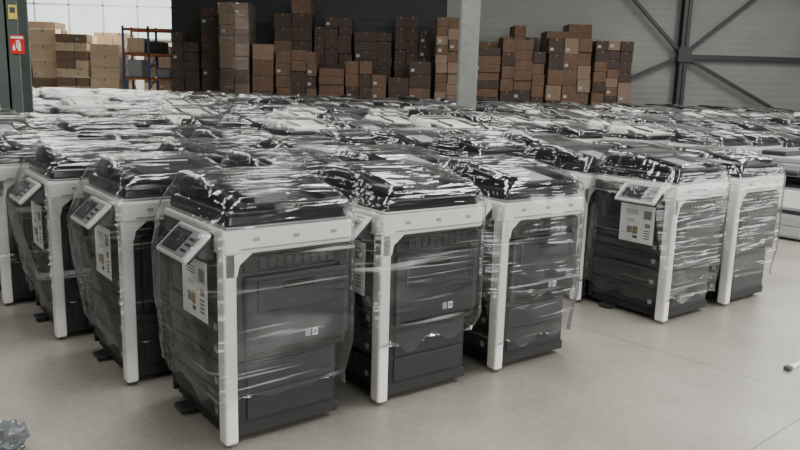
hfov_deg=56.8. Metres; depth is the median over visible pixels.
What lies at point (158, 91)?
photocopier
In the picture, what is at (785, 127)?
photocopier
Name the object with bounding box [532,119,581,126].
photocopier
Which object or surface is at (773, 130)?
photocopier
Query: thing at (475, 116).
photocopier
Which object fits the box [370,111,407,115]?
photocopier
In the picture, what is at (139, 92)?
photocopier
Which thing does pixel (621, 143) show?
photocopier
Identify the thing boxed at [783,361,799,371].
bar
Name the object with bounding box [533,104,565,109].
photocopier
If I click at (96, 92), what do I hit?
photocopier
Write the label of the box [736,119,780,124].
photocopier
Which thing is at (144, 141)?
photocopier
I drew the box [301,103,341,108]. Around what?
photocopier
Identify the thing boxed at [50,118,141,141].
photocopier
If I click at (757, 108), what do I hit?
photocopier
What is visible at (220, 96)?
photocopier
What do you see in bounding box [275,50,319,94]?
stack
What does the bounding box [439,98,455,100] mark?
photocopier
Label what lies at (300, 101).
photocopier
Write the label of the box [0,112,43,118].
photocopier
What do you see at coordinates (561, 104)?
photocopier
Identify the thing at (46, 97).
photocopier
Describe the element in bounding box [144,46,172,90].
stack
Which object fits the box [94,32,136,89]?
stack
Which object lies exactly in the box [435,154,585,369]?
photocopier
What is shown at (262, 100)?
photocopier
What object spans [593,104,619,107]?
photocopier
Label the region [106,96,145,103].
photocopier
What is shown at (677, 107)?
photocopier
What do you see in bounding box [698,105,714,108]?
photocopier
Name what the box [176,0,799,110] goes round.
wall
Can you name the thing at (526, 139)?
photocopier
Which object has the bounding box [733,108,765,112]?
photocopier
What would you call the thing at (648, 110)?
photocopier
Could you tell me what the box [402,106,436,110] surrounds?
photocopier
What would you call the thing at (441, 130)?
photocopier
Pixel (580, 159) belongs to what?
photocopier
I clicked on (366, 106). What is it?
photocopier
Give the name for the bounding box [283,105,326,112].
photocopier
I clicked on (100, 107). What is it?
photocopier
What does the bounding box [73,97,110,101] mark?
photocopier
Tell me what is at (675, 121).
photocopier
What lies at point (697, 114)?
photocopier
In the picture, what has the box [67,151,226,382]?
photocopier
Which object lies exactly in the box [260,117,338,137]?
photocopier
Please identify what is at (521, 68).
cardboard boxes
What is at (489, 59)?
cardboard boxes
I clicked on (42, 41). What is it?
stack
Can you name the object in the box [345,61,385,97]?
stack
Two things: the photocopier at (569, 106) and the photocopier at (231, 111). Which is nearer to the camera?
the photocopier at (231, 111)
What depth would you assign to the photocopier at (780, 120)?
13.76 m
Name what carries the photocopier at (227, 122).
on the floor
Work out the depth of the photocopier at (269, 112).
11.70 m
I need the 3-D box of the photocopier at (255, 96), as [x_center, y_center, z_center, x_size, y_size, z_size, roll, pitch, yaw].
[-3.651,-2.818,19.637,0.834,1.236,0.746,-6,13,-35]
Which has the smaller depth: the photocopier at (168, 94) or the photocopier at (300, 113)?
the photocopier at (300, 113)
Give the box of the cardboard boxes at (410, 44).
[394,17,430,94]
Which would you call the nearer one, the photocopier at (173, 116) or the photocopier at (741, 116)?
the photocopier at (173, 116)
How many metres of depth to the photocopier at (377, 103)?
17.44 m
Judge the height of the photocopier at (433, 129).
1.133 m
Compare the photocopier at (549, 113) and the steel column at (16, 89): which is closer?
the steel column at (16, 89)
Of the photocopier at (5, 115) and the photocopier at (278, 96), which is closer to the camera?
the photocopier at (5, 115)
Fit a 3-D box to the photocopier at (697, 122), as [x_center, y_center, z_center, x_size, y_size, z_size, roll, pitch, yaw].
[5.069,-1.180,12.427,0.835,1.192,0.743,-6,13,-35]
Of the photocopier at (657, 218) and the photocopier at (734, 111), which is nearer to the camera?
the photocopier at (657, 218)
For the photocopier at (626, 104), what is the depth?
24.46 m
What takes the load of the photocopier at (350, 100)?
on the floor
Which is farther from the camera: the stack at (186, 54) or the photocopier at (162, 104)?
the stack at (186, 54)
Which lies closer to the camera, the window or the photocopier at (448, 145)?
the photocopier at (448, 145)
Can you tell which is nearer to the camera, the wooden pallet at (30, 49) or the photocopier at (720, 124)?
the photocopier at (720, 124)
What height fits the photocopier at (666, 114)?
1.196 m
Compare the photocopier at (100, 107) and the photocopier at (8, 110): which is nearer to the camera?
the photocopier at (8, 110)
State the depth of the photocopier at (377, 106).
16.50 m
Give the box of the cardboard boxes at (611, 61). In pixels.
[588,41,633,104]
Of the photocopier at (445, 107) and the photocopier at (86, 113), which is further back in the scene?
the photocopier at (445, 107)
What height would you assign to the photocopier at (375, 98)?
1.230 m
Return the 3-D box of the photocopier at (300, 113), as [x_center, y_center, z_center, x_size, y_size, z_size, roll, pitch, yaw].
[-1.548,-1.093,10.944,0.834,1.195,0.746,-6,13,-36]
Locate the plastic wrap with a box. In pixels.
[0,419,29,449]
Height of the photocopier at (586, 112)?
1.223 m
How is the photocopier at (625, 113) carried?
on the floor
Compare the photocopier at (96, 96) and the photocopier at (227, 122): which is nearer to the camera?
the photocopier at (227, 122)
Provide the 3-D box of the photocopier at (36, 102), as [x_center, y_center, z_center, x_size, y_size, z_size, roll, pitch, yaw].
[-6.574,-1.712,13.576,0.834,1.147,0.746,-6,13,-36]
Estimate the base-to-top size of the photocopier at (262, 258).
1.174 m
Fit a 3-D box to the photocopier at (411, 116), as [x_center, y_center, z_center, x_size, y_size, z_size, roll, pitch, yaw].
[0.458,-0.891,10.147,0.834,1.208,0.746,-6,13,-36]
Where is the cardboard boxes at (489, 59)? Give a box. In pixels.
[476,47,500,100]
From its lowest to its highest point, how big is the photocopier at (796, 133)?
1.101 m
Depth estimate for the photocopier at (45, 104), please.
12.90 m
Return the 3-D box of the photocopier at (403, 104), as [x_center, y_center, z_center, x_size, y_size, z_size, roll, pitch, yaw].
[0.330,-2.185,16.916,0.835,1.230,0.743,-7,13,-37]
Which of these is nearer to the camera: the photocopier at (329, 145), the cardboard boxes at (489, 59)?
the photocopier at (329, 145)
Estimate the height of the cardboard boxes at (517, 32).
3.895 m
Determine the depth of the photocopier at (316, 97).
21.70 m
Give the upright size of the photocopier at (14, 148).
1.177 m
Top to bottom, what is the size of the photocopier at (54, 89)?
1.239 m
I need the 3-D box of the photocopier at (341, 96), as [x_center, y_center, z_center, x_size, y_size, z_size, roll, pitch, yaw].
[-1.724,-3.669,24.470,0.833,1.222,0.744,-6,13,-37]
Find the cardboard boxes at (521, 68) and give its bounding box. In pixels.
[498,39,545,102]
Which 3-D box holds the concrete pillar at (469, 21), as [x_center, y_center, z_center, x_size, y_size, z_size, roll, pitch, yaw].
[1.484,-5.288,15.276,0.500,8.000,0.500,2,11,0]
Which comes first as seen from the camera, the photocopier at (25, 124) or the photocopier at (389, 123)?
the photocopier at (25, 124)
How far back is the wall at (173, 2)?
29.03 m
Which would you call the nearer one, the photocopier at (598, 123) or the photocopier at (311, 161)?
the photocopier at (311, 161)
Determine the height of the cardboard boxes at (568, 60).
3.395 m
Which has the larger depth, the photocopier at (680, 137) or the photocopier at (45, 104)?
the photocopier at (45, 104)
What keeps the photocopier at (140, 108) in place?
on the floor
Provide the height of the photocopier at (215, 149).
1.174 m
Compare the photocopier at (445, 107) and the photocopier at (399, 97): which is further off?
the photocopier at (399, 97)
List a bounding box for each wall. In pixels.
[79,40,171,89]
[171,0,177,80]
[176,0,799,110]
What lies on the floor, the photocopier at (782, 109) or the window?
the photocopier at (782, 109)
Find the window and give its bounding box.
[27,0,171,40]
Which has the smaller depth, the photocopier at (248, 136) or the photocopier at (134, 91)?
the photocopier at (248, 136)
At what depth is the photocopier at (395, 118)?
10.73 m
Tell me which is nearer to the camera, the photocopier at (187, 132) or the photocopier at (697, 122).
the photocopier at (187, 132)
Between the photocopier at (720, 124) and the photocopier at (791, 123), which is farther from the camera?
the photocopier at (791, 123)
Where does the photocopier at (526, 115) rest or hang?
on the floor
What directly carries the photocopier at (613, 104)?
on the floor
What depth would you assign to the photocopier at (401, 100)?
21.50 m
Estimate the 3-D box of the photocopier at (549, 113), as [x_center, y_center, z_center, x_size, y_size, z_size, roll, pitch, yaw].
[3.054,-1.609,14.332,0.835,1.212,0.743,-6,13,-36]
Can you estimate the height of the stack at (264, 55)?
2.895 m
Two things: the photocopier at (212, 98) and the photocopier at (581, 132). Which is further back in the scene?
the photocopier at (212, 98)
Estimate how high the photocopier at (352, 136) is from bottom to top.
1.124 m
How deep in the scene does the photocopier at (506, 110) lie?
17.16 m
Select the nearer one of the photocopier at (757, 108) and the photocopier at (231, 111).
the photocopier at (231, 111)
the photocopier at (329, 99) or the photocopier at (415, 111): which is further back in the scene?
the photocopier at (329, 99)
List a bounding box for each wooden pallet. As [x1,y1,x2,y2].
[28,21,65,38]
[30,49,35,86]
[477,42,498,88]
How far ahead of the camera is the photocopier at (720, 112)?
17.64 m
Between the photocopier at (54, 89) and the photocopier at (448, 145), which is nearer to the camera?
the photocopier at (448, 145)
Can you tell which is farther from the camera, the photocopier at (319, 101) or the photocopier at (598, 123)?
the photocopier at (319, 101)
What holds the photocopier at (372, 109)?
on the floor
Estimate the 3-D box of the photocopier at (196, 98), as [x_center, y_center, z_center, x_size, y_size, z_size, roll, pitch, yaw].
[-4.900,-2.445,17.533,0.835,1.213,0.743,-6,13,-36]
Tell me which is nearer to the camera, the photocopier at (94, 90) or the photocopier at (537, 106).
the photocopier at (537, 106)
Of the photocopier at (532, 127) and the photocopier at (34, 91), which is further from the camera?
the photocopier at (34, 91)
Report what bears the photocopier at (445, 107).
on the floor
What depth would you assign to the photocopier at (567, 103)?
24.18 m
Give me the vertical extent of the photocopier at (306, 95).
1.226 m
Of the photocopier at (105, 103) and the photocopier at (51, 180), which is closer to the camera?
the photocopier at (51, 180)
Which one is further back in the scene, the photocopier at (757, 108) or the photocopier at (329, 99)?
the photocopier at (757, 108)
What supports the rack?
on the floor
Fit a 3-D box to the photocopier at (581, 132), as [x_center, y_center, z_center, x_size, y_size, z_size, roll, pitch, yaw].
[2.420,-0.857,10.497,0.833,1.124,0.744,-6,13,-36]
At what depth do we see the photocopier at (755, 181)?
5.73 m
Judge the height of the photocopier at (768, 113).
1.198 m
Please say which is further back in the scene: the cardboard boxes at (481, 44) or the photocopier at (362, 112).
the cardboard boxes at (481, 44)
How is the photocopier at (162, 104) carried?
on the floor
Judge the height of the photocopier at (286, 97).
1.217 m
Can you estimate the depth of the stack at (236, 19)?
26.35 m
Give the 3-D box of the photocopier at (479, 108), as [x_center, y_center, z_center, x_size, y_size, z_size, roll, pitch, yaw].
[1.660,-2.302,17.883,0.835,1.176,0.743,-6,13,-36]
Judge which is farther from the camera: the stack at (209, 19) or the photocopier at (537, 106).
the stack at (209, 19)
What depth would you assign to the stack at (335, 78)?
26.50 m
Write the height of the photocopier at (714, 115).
1.205 m
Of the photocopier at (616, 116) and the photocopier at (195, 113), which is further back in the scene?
the photocopier at (616, 116)
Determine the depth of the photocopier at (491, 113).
13.46 m
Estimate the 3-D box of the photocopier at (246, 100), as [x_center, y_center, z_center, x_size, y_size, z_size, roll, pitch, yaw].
[-3.584,-2.169,16.256,0.833,1.221,0.744,-7,13,-37]
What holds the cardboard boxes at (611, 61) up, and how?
on the floor
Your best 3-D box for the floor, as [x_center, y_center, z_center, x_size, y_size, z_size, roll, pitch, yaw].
[0.044,-1.532,17.266,48.000,0.200,42.500,2,11,0]
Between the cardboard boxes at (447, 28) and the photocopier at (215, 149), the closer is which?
the photocopier at (215, 149)
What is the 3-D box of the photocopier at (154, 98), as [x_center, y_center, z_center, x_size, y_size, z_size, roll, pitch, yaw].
[-4.855,-2.019,15.292,0.834,1.211,0.746,-6,13,-35]
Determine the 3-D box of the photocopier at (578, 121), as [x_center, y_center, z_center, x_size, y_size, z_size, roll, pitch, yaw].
[3.050,-1.131,12.068,0.835,1.113,0.743,-6,13,-35]
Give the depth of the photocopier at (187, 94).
20.33 m
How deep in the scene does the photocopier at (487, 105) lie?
18.27 m
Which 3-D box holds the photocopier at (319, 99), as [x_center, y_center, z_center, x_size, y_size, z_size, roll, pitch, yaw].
[-2.312,-2.737,19.496,0.834,1.205,0.744,-7,13,-37]
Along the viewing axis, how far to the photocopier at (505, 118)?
12.18 m
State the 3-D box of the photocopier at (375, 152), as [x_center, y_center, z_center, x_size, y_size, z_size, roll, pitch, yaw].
[-0.117,0.051,5.161,0.829,1.176,0.744,-6,13,-36]
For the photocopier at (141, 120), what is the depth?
7.63 m
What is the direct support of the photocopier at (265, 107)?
on the floor
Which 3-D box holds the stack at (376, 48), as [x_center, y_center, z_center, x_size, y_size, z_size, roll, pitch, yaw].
[-1.040,-5.549,28.403,1.427,3.495,1.168,2,11,0]
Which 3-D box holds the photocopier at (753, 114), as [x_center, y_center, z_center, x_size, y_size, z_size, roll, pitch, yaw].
[7.632,-1.698,15.447,0.834,1.234,0.746,-7,14,-38]
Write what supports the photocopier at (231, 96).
on the floor
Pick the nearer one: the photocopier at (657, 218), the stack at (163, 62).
the photocopier at (657, 218)
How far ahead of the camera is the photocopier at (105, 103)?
13.49 m
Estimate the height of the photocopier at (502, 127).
1.154 m
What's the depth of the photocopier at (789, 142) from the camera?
9.85 m
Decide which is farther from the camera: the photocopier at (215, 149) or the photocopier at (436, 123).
the photocopier at (436, 123)
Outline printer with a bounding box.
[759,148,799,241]
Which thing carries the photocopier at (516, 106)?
on the floor
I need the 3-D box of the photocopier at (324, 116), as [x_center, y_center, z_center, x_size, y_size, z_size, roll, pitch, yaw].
[-0.888,-0.947,10.289,0.829,1.189,0.744,-6,13,-37]
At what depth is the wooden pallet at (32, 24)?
32.55 m
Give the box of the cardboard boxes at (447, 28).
[433,17,459,98]
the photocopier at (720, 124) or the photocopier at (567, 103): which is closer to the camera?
the photocopier at (720, 124)
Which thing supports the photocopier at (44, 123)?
on the floor
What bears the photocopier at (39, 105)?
on the floor
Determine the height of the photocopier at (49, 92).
1.234 m
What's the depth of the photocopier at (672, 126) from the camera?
10.35 m
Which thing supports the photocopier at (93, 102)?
on the floor
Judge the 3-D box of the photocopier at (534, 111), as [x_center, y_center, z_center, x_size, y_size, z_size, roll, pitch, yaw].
[2.981,-1.815,15.454,0.834,1.196,0.746,-7,14,-38]
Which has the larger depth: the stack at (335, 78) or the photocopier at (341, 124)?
the stack at (335, 78)
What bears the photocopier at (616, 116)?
on the floor
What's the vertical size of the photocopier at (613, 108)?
1.230 m
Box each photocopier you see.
[0,108,15,113]
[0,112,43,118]
[0,116,40,133]
[0,131,79,303]
[6,140,141,337]
[14,114,85,130]
[33,90,48,92]
[33,100,60,104]
[34,104,46,107]
[34,107,49,115]
[35,93,73,100]
[36,91,65,93]
[42,103,60,107]
[44,105,95,115]
[50,88,74,91]
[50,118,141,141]
[57,97,106,106]
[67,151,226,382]
[72,110,106,119]
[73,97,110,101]
[81,105,119,110]
[89,95,118,98]
[91,90,114,93]
[92,91,119,94]
[94,129,186,153]
[96,88,120,91]
[99,105,161,119]
[99,112,175,131]
[103,102,131,105]
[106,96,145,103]
[108,93,134,96]
[123,90,145,92]
[129,102,156,105]
[136,91,157,94]
[142,97,152,101]
[146,125,219,139]
[149,90,167,92]
[149,97,182,101]
[150,138,259,166]
[151,165,354,445]
[152,98,196,105]
[156,92,182,97]
[157,112,199,126]
[158,104,194,108]
[160,106,218,114]
[175,115,251,130]
[179,96,212,100]
[183,93,206,95]
[190,105,234,113]
[190,128,274,147]
[193,101,215,103]
[195,113,241,116]
[201,94,229,98]
[207,102,254,110]
[209,97,221,100]
[219,109,270,116]
[219,147,344,182]
[221,98,258,103]
[222,94,238,98]
[231,115,279,129]
[239,94,263,97]
[249,95,277,98]
[253,104,290,110]
[253,135,352,157]
[256,97,292,104]
[260,93,279,95]
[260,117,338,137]
[265,111,276,115]
[272,109,318,117]
[273,95,286,97]
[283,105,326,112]
[285,96,307,99]
[294,99,318,103]
[295,94,315,97]
[300,98,327,100]
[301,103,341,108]
[308,96,333,99]
[311,113,368,120]
[314,128,376,146]
[315,101,340,104]
[317,159,485,402]
[322,107,373,117]
[326,98,348,101]
[330,120,393,129]
[333,144,443,167]
[337,102,377,110]
[339,95,362,98]
[346,99,375,104]
[363,128,440,150]
[364,114,411,124]
[367,108,404,112]
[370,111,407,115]
[371,101,401,106]
[373,98,402,101]
[377,106,403,109]
[382,127,436,130]
[384,122,411,126]
[396,96,420,99]
[398,102,436,108]
[401,100,421,101]
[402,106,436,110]
[404,108,448,117]
[405,115,453,126]
[409,116,483,129]
[426,102,449,104]
[428,133,526,156]
[434,105,475,110]
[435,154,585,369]
[436,128,503,135]
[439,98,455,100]
[446,111,502,122]
[476,99,496,100]
[476,101,503,104]
[476,105,485,111]
[476,122,530,132]
[480,103,514,108]
[484,108,517,112]
[486,112,517,115]
[494,115,531,122]
[496,121,545,132]
[501,132,582,146]
[506,104,533,108]
[512,100,533,102]
[512,113,550,118]
[521,103,539,106]
[521,141,613,299]
[525,109,554,113]
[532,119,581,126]
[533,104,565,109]
[539,110,583,117]
[543,124,605,142]
[549,103,569,105]
[551,114,594,120]
[560,102,583,104]
[565,105,603,111]
[569,109,604,115]
[571,120,587,123]
[583,147,729,321]
[586,119,633,129]
[592,139,672,151]
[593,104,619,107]
[595,113,636,119]
[600,103,626,106]
[602,123,672,146]
[608,106,644,112]
[611,112,646,115]
[617,103,636,106]
[618,115,676,124]
[631,115,677,122]
[633,105,663,108]
[644,108,680,113]
[645,123,695,130]
[658,113,699,117]
[658,115,690,124]
[666,127,749,153]
[668,146,785,303]
[669,106,687,108]
[678,118,716,126]
[682,108,709,112]
[682,112,713,117]
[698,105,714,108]
[700,109,733,114]
[702,114,744,118]
[706,119,770,130]
[710,118,758,123]
[712,106,734,108]
[713,129,783,155]
[715,108,733,109]
[721,110,750,113]
[722,113,749,115]
[729,115,754,119]
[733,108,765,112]
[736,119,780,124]
[741,107,763,110]
[749,131,799,148]
[750,113,790,118]
[754,115,798,124]
[763,109,792,113]
[765,125,799,130]
[767,126,789,132]
[768,113,794,116]
[773,108,793,111]
[776,131,799,136]
[786,120,799,128]
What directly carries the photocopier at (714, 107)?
on the floor
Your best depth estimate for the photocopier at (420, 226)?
3.80 m
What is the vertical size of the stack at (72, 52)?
3.295 m
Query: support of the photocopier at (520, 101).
on the floor
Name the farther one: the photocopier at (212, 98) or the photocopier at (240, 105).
the photocopier at (212, 98)
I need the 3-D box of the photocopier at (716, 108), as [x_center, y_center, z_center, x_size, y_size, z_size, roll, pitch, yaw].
[9.463,-2.759,21.400,0.833,1.211,0.744,-6,13,-36]
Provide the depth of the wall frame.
28.92 m
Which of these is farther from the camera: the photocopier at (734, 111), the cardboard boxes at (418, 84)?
the cardboard boxes at (418, 84)
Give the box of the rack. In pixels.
[121,25,172,90]
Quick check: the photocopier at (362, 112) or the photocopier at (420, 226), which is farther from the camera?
the photocopier at (362, 112)
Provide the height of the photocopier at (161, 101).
1.237 m
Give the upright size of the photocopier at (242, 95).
1.231 m
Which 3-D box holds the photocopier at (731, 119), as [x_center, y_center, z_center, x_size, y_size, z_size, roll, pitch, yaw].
[5.716,-1.244,12.868,0.829,1.192,0.744,-6,13,-35]
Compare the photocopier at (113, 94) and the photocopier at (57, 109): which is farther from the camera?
the photocopier at (113, 94)
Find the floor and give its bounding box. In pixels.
[0,236,799,449]
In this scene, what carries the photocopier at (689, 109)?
on the floor
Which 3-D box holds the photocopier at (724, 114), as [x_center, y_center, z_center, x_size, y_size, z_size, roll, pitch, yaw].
[7.588,-1.901,16.606,0.834,1.200,0.746,-6,13,-35]
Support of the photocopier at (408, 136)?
on the floor
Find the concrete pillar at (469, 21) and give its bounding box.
[456,0,480,109]
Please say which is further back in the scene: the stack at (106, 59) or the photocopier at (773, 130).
the stack at (106, 59)
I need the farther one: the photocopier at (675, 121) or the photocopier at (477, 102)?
the photocopier at (477, 102)
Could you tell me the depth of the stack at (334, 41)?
27.64 m
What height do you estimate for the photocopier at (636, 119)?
1.239 m
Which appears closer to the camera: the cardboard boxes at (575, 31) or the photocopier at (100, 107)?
the photocopier at (100, 107)
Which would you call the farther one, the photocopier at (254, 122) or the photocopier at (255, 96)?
the photocopier at (255, 96)
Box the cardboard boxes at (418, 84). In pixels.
[388,61,430,98]
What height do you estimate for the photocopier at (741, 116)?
1.198 m
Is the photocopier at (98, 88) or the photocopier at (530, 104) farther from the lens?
the photocopier at (98, 88)
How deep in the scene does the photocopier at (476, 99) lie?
24.51 m
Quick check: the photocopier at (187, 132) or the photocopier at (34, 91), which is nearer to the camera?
the photocopier at (187, 132)
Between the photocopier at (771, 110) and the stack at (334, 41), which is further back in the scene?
the stack at (334, 41)
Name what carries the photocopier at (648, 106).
on the floor
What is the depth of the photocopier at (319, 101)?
16.60 m
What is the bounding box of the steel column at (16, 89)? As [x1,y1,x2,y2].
[0,0,33,113]
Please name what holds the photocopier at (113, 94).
on the floor
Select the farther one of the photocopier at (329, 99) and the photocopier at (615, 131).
the photocopier at (329, 99)
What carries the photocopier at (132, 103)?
on the floor
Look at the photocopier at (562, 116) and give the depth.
13.17 m
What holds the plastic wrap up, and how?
on the floor
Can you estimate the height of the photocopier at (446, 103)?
1.191 m
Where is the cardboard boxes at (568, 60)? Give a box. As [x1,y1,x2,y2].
[542,38,592,103]
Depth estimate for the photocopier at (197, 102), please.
15.80 m
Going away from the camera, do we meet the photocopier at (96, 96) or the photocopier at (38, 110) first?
the photocopier at (38, 110)
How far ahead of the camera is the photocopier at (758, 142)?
9.43 m
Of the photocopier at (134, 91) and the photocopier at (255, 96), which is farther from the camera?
the photocopier at (134, 91)
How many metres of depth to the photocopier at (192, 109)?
10.08 m
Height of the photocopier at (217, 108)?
1.220 m
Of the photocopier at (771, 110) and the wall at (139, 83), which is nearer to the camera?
the photocopier at (771, 110)
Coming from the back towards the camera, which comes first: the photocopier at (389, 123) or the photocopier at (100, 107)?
the photocopier at (100, 107)
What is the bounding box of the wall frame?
[631,0,799,107]
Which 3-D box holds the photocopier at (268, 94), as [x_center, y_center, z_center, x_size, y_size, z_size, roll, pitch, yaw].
[-4.380,-3.798,24.792,0.833,1.206,0.744,-7,13,-37]
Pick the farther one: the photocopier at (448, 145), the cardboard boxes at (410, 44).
the cardboard boxes at (410, 44)
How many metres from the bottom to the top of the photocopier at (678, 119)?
1.193 m
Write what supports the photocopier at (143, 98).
on the floor
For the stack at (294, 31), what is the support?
on the floor
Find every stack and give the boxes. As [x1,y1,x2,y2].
[29,28,67,88]
[55,33,97,88]
[90,44,128,88]
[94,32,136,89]
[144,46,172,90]
[171,32,205,91]
[200,8,218,91]
[218,1,255,93]
[252,44,276,93]
[274,0,314,51]
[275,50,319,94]
[314,17,353,92]
[319,68,345,96]
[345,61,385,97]
[354,32,392,97]
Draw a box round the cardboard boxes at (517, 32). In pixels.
[499,25,537,91]
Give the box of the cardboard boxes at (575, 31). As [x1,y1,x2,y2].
[539,24,591,92]
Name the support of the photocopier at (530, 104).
on the floor

